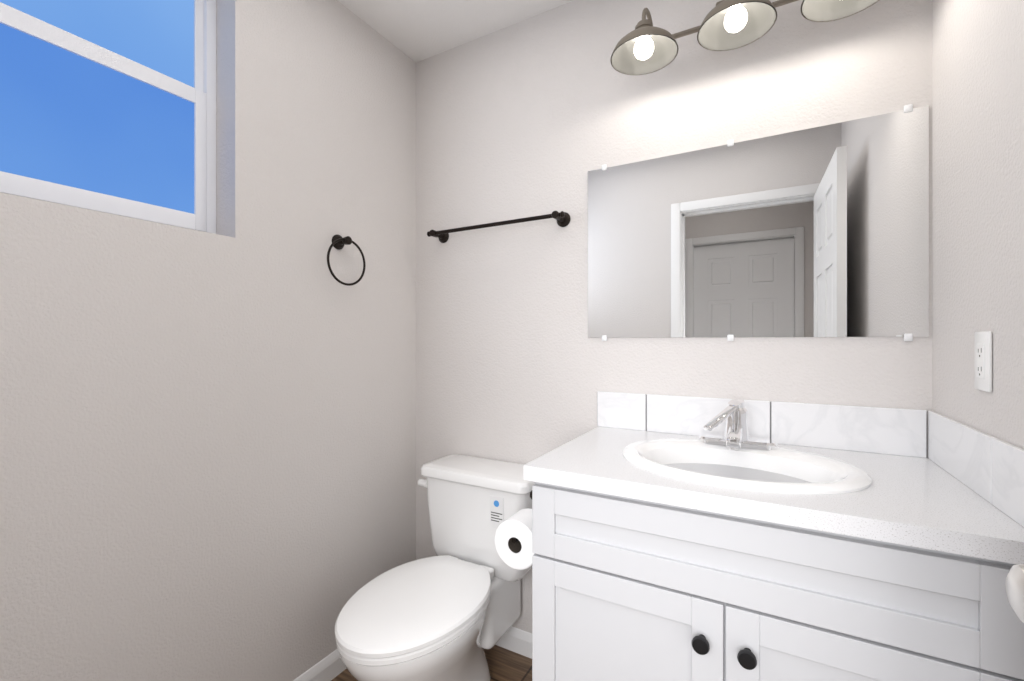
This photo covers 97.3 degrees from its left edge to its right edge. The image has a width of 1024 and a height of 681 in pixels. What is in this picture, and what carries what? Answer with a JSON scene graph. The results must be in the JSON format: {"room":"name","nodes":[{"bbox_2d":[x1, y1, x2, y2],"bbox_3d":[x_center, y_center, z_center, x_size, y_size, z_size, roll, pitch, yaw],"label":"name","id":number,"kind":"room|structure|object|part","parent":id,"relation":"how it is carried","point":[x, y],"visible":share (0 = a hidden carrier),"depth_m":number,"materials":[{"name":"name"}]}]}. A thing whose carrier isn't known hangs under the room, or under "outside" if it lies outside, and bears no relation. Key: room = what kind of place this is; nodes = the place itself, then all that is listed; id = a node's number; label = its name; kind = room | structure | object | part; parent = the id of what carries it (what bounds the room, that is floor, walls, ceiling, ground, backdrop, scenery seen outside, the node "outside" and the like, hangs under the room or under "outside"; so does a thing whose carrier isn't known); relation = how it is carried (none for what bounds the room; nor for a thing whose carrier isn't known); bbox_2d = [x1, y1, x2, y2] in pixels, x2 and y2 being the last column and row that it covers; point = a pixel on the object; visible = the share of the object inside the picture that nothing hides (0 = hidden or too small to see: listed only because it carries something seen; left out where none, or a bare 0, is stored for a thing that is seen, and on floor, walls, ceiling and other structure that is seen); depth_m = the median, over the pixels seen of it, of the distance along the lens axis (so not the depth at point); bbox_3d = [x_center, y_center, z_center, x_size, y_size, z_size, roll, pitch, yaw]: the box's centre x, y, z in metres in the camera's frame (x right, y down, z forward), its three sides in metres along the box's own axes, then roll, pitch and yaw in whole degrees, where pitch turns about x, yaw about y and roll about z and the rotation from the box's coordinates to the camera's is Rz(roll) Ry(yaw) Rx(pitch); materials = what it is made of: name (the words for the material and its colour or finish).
{"room":"bathroom","nodes":[
{"label":"bathroom","id":0,"kind":"room"},
{"bbox_2d":[0,0,415,680],"bbox_3d":[-1.205,-0.015,0.765,0.150,2.430,2.910,0,0,29],"label":"wall","id":1,"kind":"structure","parent":0,"point":[206,456],"depth_m":1.32,"materials":[{"name":"white paint"}]},
{"bbox_2d":[0,0,215,233],"bbox_3d":[-1.094,-0.700,1.058,0.050,0.800,0.730,0,0,29],"label":"window","id":2,"kind":"structure","parent":1,"relation":"in","point":[107,106],"depth_m":1.16,"materials":[{"name":"blue glass"}]},
{"bbox_2d":[293,649,346,680],"bbox_3d":[-0.814,1.157,1.291,0.013,0.086,1.610,0,0,29],"label":"baseboard","id":3,"kind":"structure","parent":1,"relation":"attached to","point":[330,667],"depth_m":1.58,"materials":[{"name":"white paint"}]},
{"bbox_2d":[327,235,365,285],"bbox_3d":[-0.603,-0.289,1.616,0.064,0.187,0.168,0,0,29],"label":"towel ring","id":4,"kind":"object","parent":1,"relation":"attached to","point":[338,242],"visible":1,"depth_m":1.61,"materials":[{"name":"black metal"}]},
{"bbox_2d":[331,645,531,680],"bbox_3d":[-0.341,1.225,0.393,2.120,0.050,3.110,0,0,29],"label":"floor","id":5,"kind":"structure","parent":0,"point":[504,664],"depth_m":1.65,"materials":[{"name":"wood"}]},
{"bbox_2d":[335,454,534,680],"bbox_3d":[-0.241,0.834,1.464,0.488,0.732,0.744,0,0,29],"label":"toilet","id":6,"kind":"object","parent":5,"relation":"on","point":[451,611],"visible":0.98,"depth_m":1.43,"materials":[{"name":"white ceramic"}]},
{"bbox_2d":[524,391,1023,680],"bbox_3d":[0.540,0.681,1.108,0.884,1.039,0.595,0,0,29],"label":"bathroom vanity","id":7,"kind":"object","parent":5,"relation":"on","point":[681,538],"visible":1,"depth_m":0.91,"materials":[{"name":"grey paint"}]},
{"bbox_2d":[494,490,534,569],"bbox_3d":[0.055,0.522,1.269,0.162,0.192,0.151,0,0,29],"label":"toilet paper holder","id":8,"kind":"object","parent":7,"relation":"attached to","point":[513,539],"visible":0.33,"depth_m":1.22,"materials":[{"name":"white paper"}]},
{"bbox_2d":[338,0,573,61],"bbox_3d":[-0.341,-1.255,0.393,2.120,0.050,3.110,0,0,29],"label":"ceiling","id":9,"kind":"structure","parent":0,"point":[417,30],"depth_m":1.72,"materials":[{"name":"white paint"}]},
{"bbox_2d":[416,0,931,632],"bbox_3d":[0.361,-0.015,1.639,2.020,2.430,0.150,0,0,29],"label":"wall","id":10,"kind":"structure","parent":0,"point":[544,112],"depth_m":1.63,"materials":[{"name":"white paint"}]},
{"bbox_2d":[427,211,570,242],"bbox_3d":[-0.071,-0.442,1.748,0.614,0.054,0.086,0,0,29],"label":"towel bar","id":11,"kind":"object","parent":10,"relation":"attached to","point":[562,218],"visible":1,"depth_m":1.69,"materials":[{"name":"black metal"}]},
{"bbox_2d":[495,626,531,658],"bbox_3d":[-0.039,1.157,1.770,0.813,0.086,0.013,0,0,29],"label":"baseboard","id":12,"kind":"structure","parent":10,"relation":"attached to","point":[516,640],"depth_m":1.73,"materials":[{"name":"white paint"}]},
{"bbox_2d":[610,0,878,74],"bbox_3d":[0.618,-0.930,1.240,0.670,0.219,0.292,0,0,29],"label":"sconce","id":13,"kind":"object","parent":10,"relation":"attached to","point":[645,46],"visible":1,"depth_m":1.24,"materials":[{"name":"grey metal"}]},
{"bbox_3d":[0.384,-0.853,1.313,0.056,0.064,0.056,0,0,29],"label":"vanity light bulb","id":14,"kind":"part","parent":13,"relation":"part of","materials":[{"name":"white glass"}]},
{"bbox_3d":[0.593,-0.853,1.195,0.056,0.064,0.056,0,0,29],"label":"vanity light bulb","id":15,"kind":"part","parent":13,"relation":"part of","materials":[{"name":"white glass"}]},
{"bbox_2d":[588,104,928,340],"bbox_3d":[0.667,-0.305,1.375,0.912,0.614,0.008,0,0,29],"label":"mirror","id":16,"kind":"object","parent":10,"relation":"attached to","point":[821,231],"visible":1,"depth_m":1.32,"materials":[{"name":"clear glass"}]},
{"bbox_2d":[932,0,1023,448],"bbox_3d":[0.424,-0.015,-0.153,0.150,2.430,2.910,0,0,29],"label":"wall","id":17,"kind":"structure","parent":0,"point":[977,165],"depth_m":0.90,"materials":[{"name":"white paint"}]},
{"bbox_2d":[974,331,991,391],"bbox_3d":[0.912,0.040,0.875,0.008,0.115,0.070,0,0,29],"label":"electrical outlet plate","id":18,"kind":"object","parent":17,"relation":"attached to","point":[982,360],"visible":1,"depth_m":0.86,"materials":[{"name":"white plastic"}]},
{"bbox_2d":[1005,564,1023,622],"bbox_3d":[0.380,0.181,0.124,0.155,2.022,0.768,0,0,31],"label":"door knob","id":19,"kind":"object","parent":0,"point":[1014,584],"depth_m":0.42,"materials":[{"name":"white metal"}]}
]}

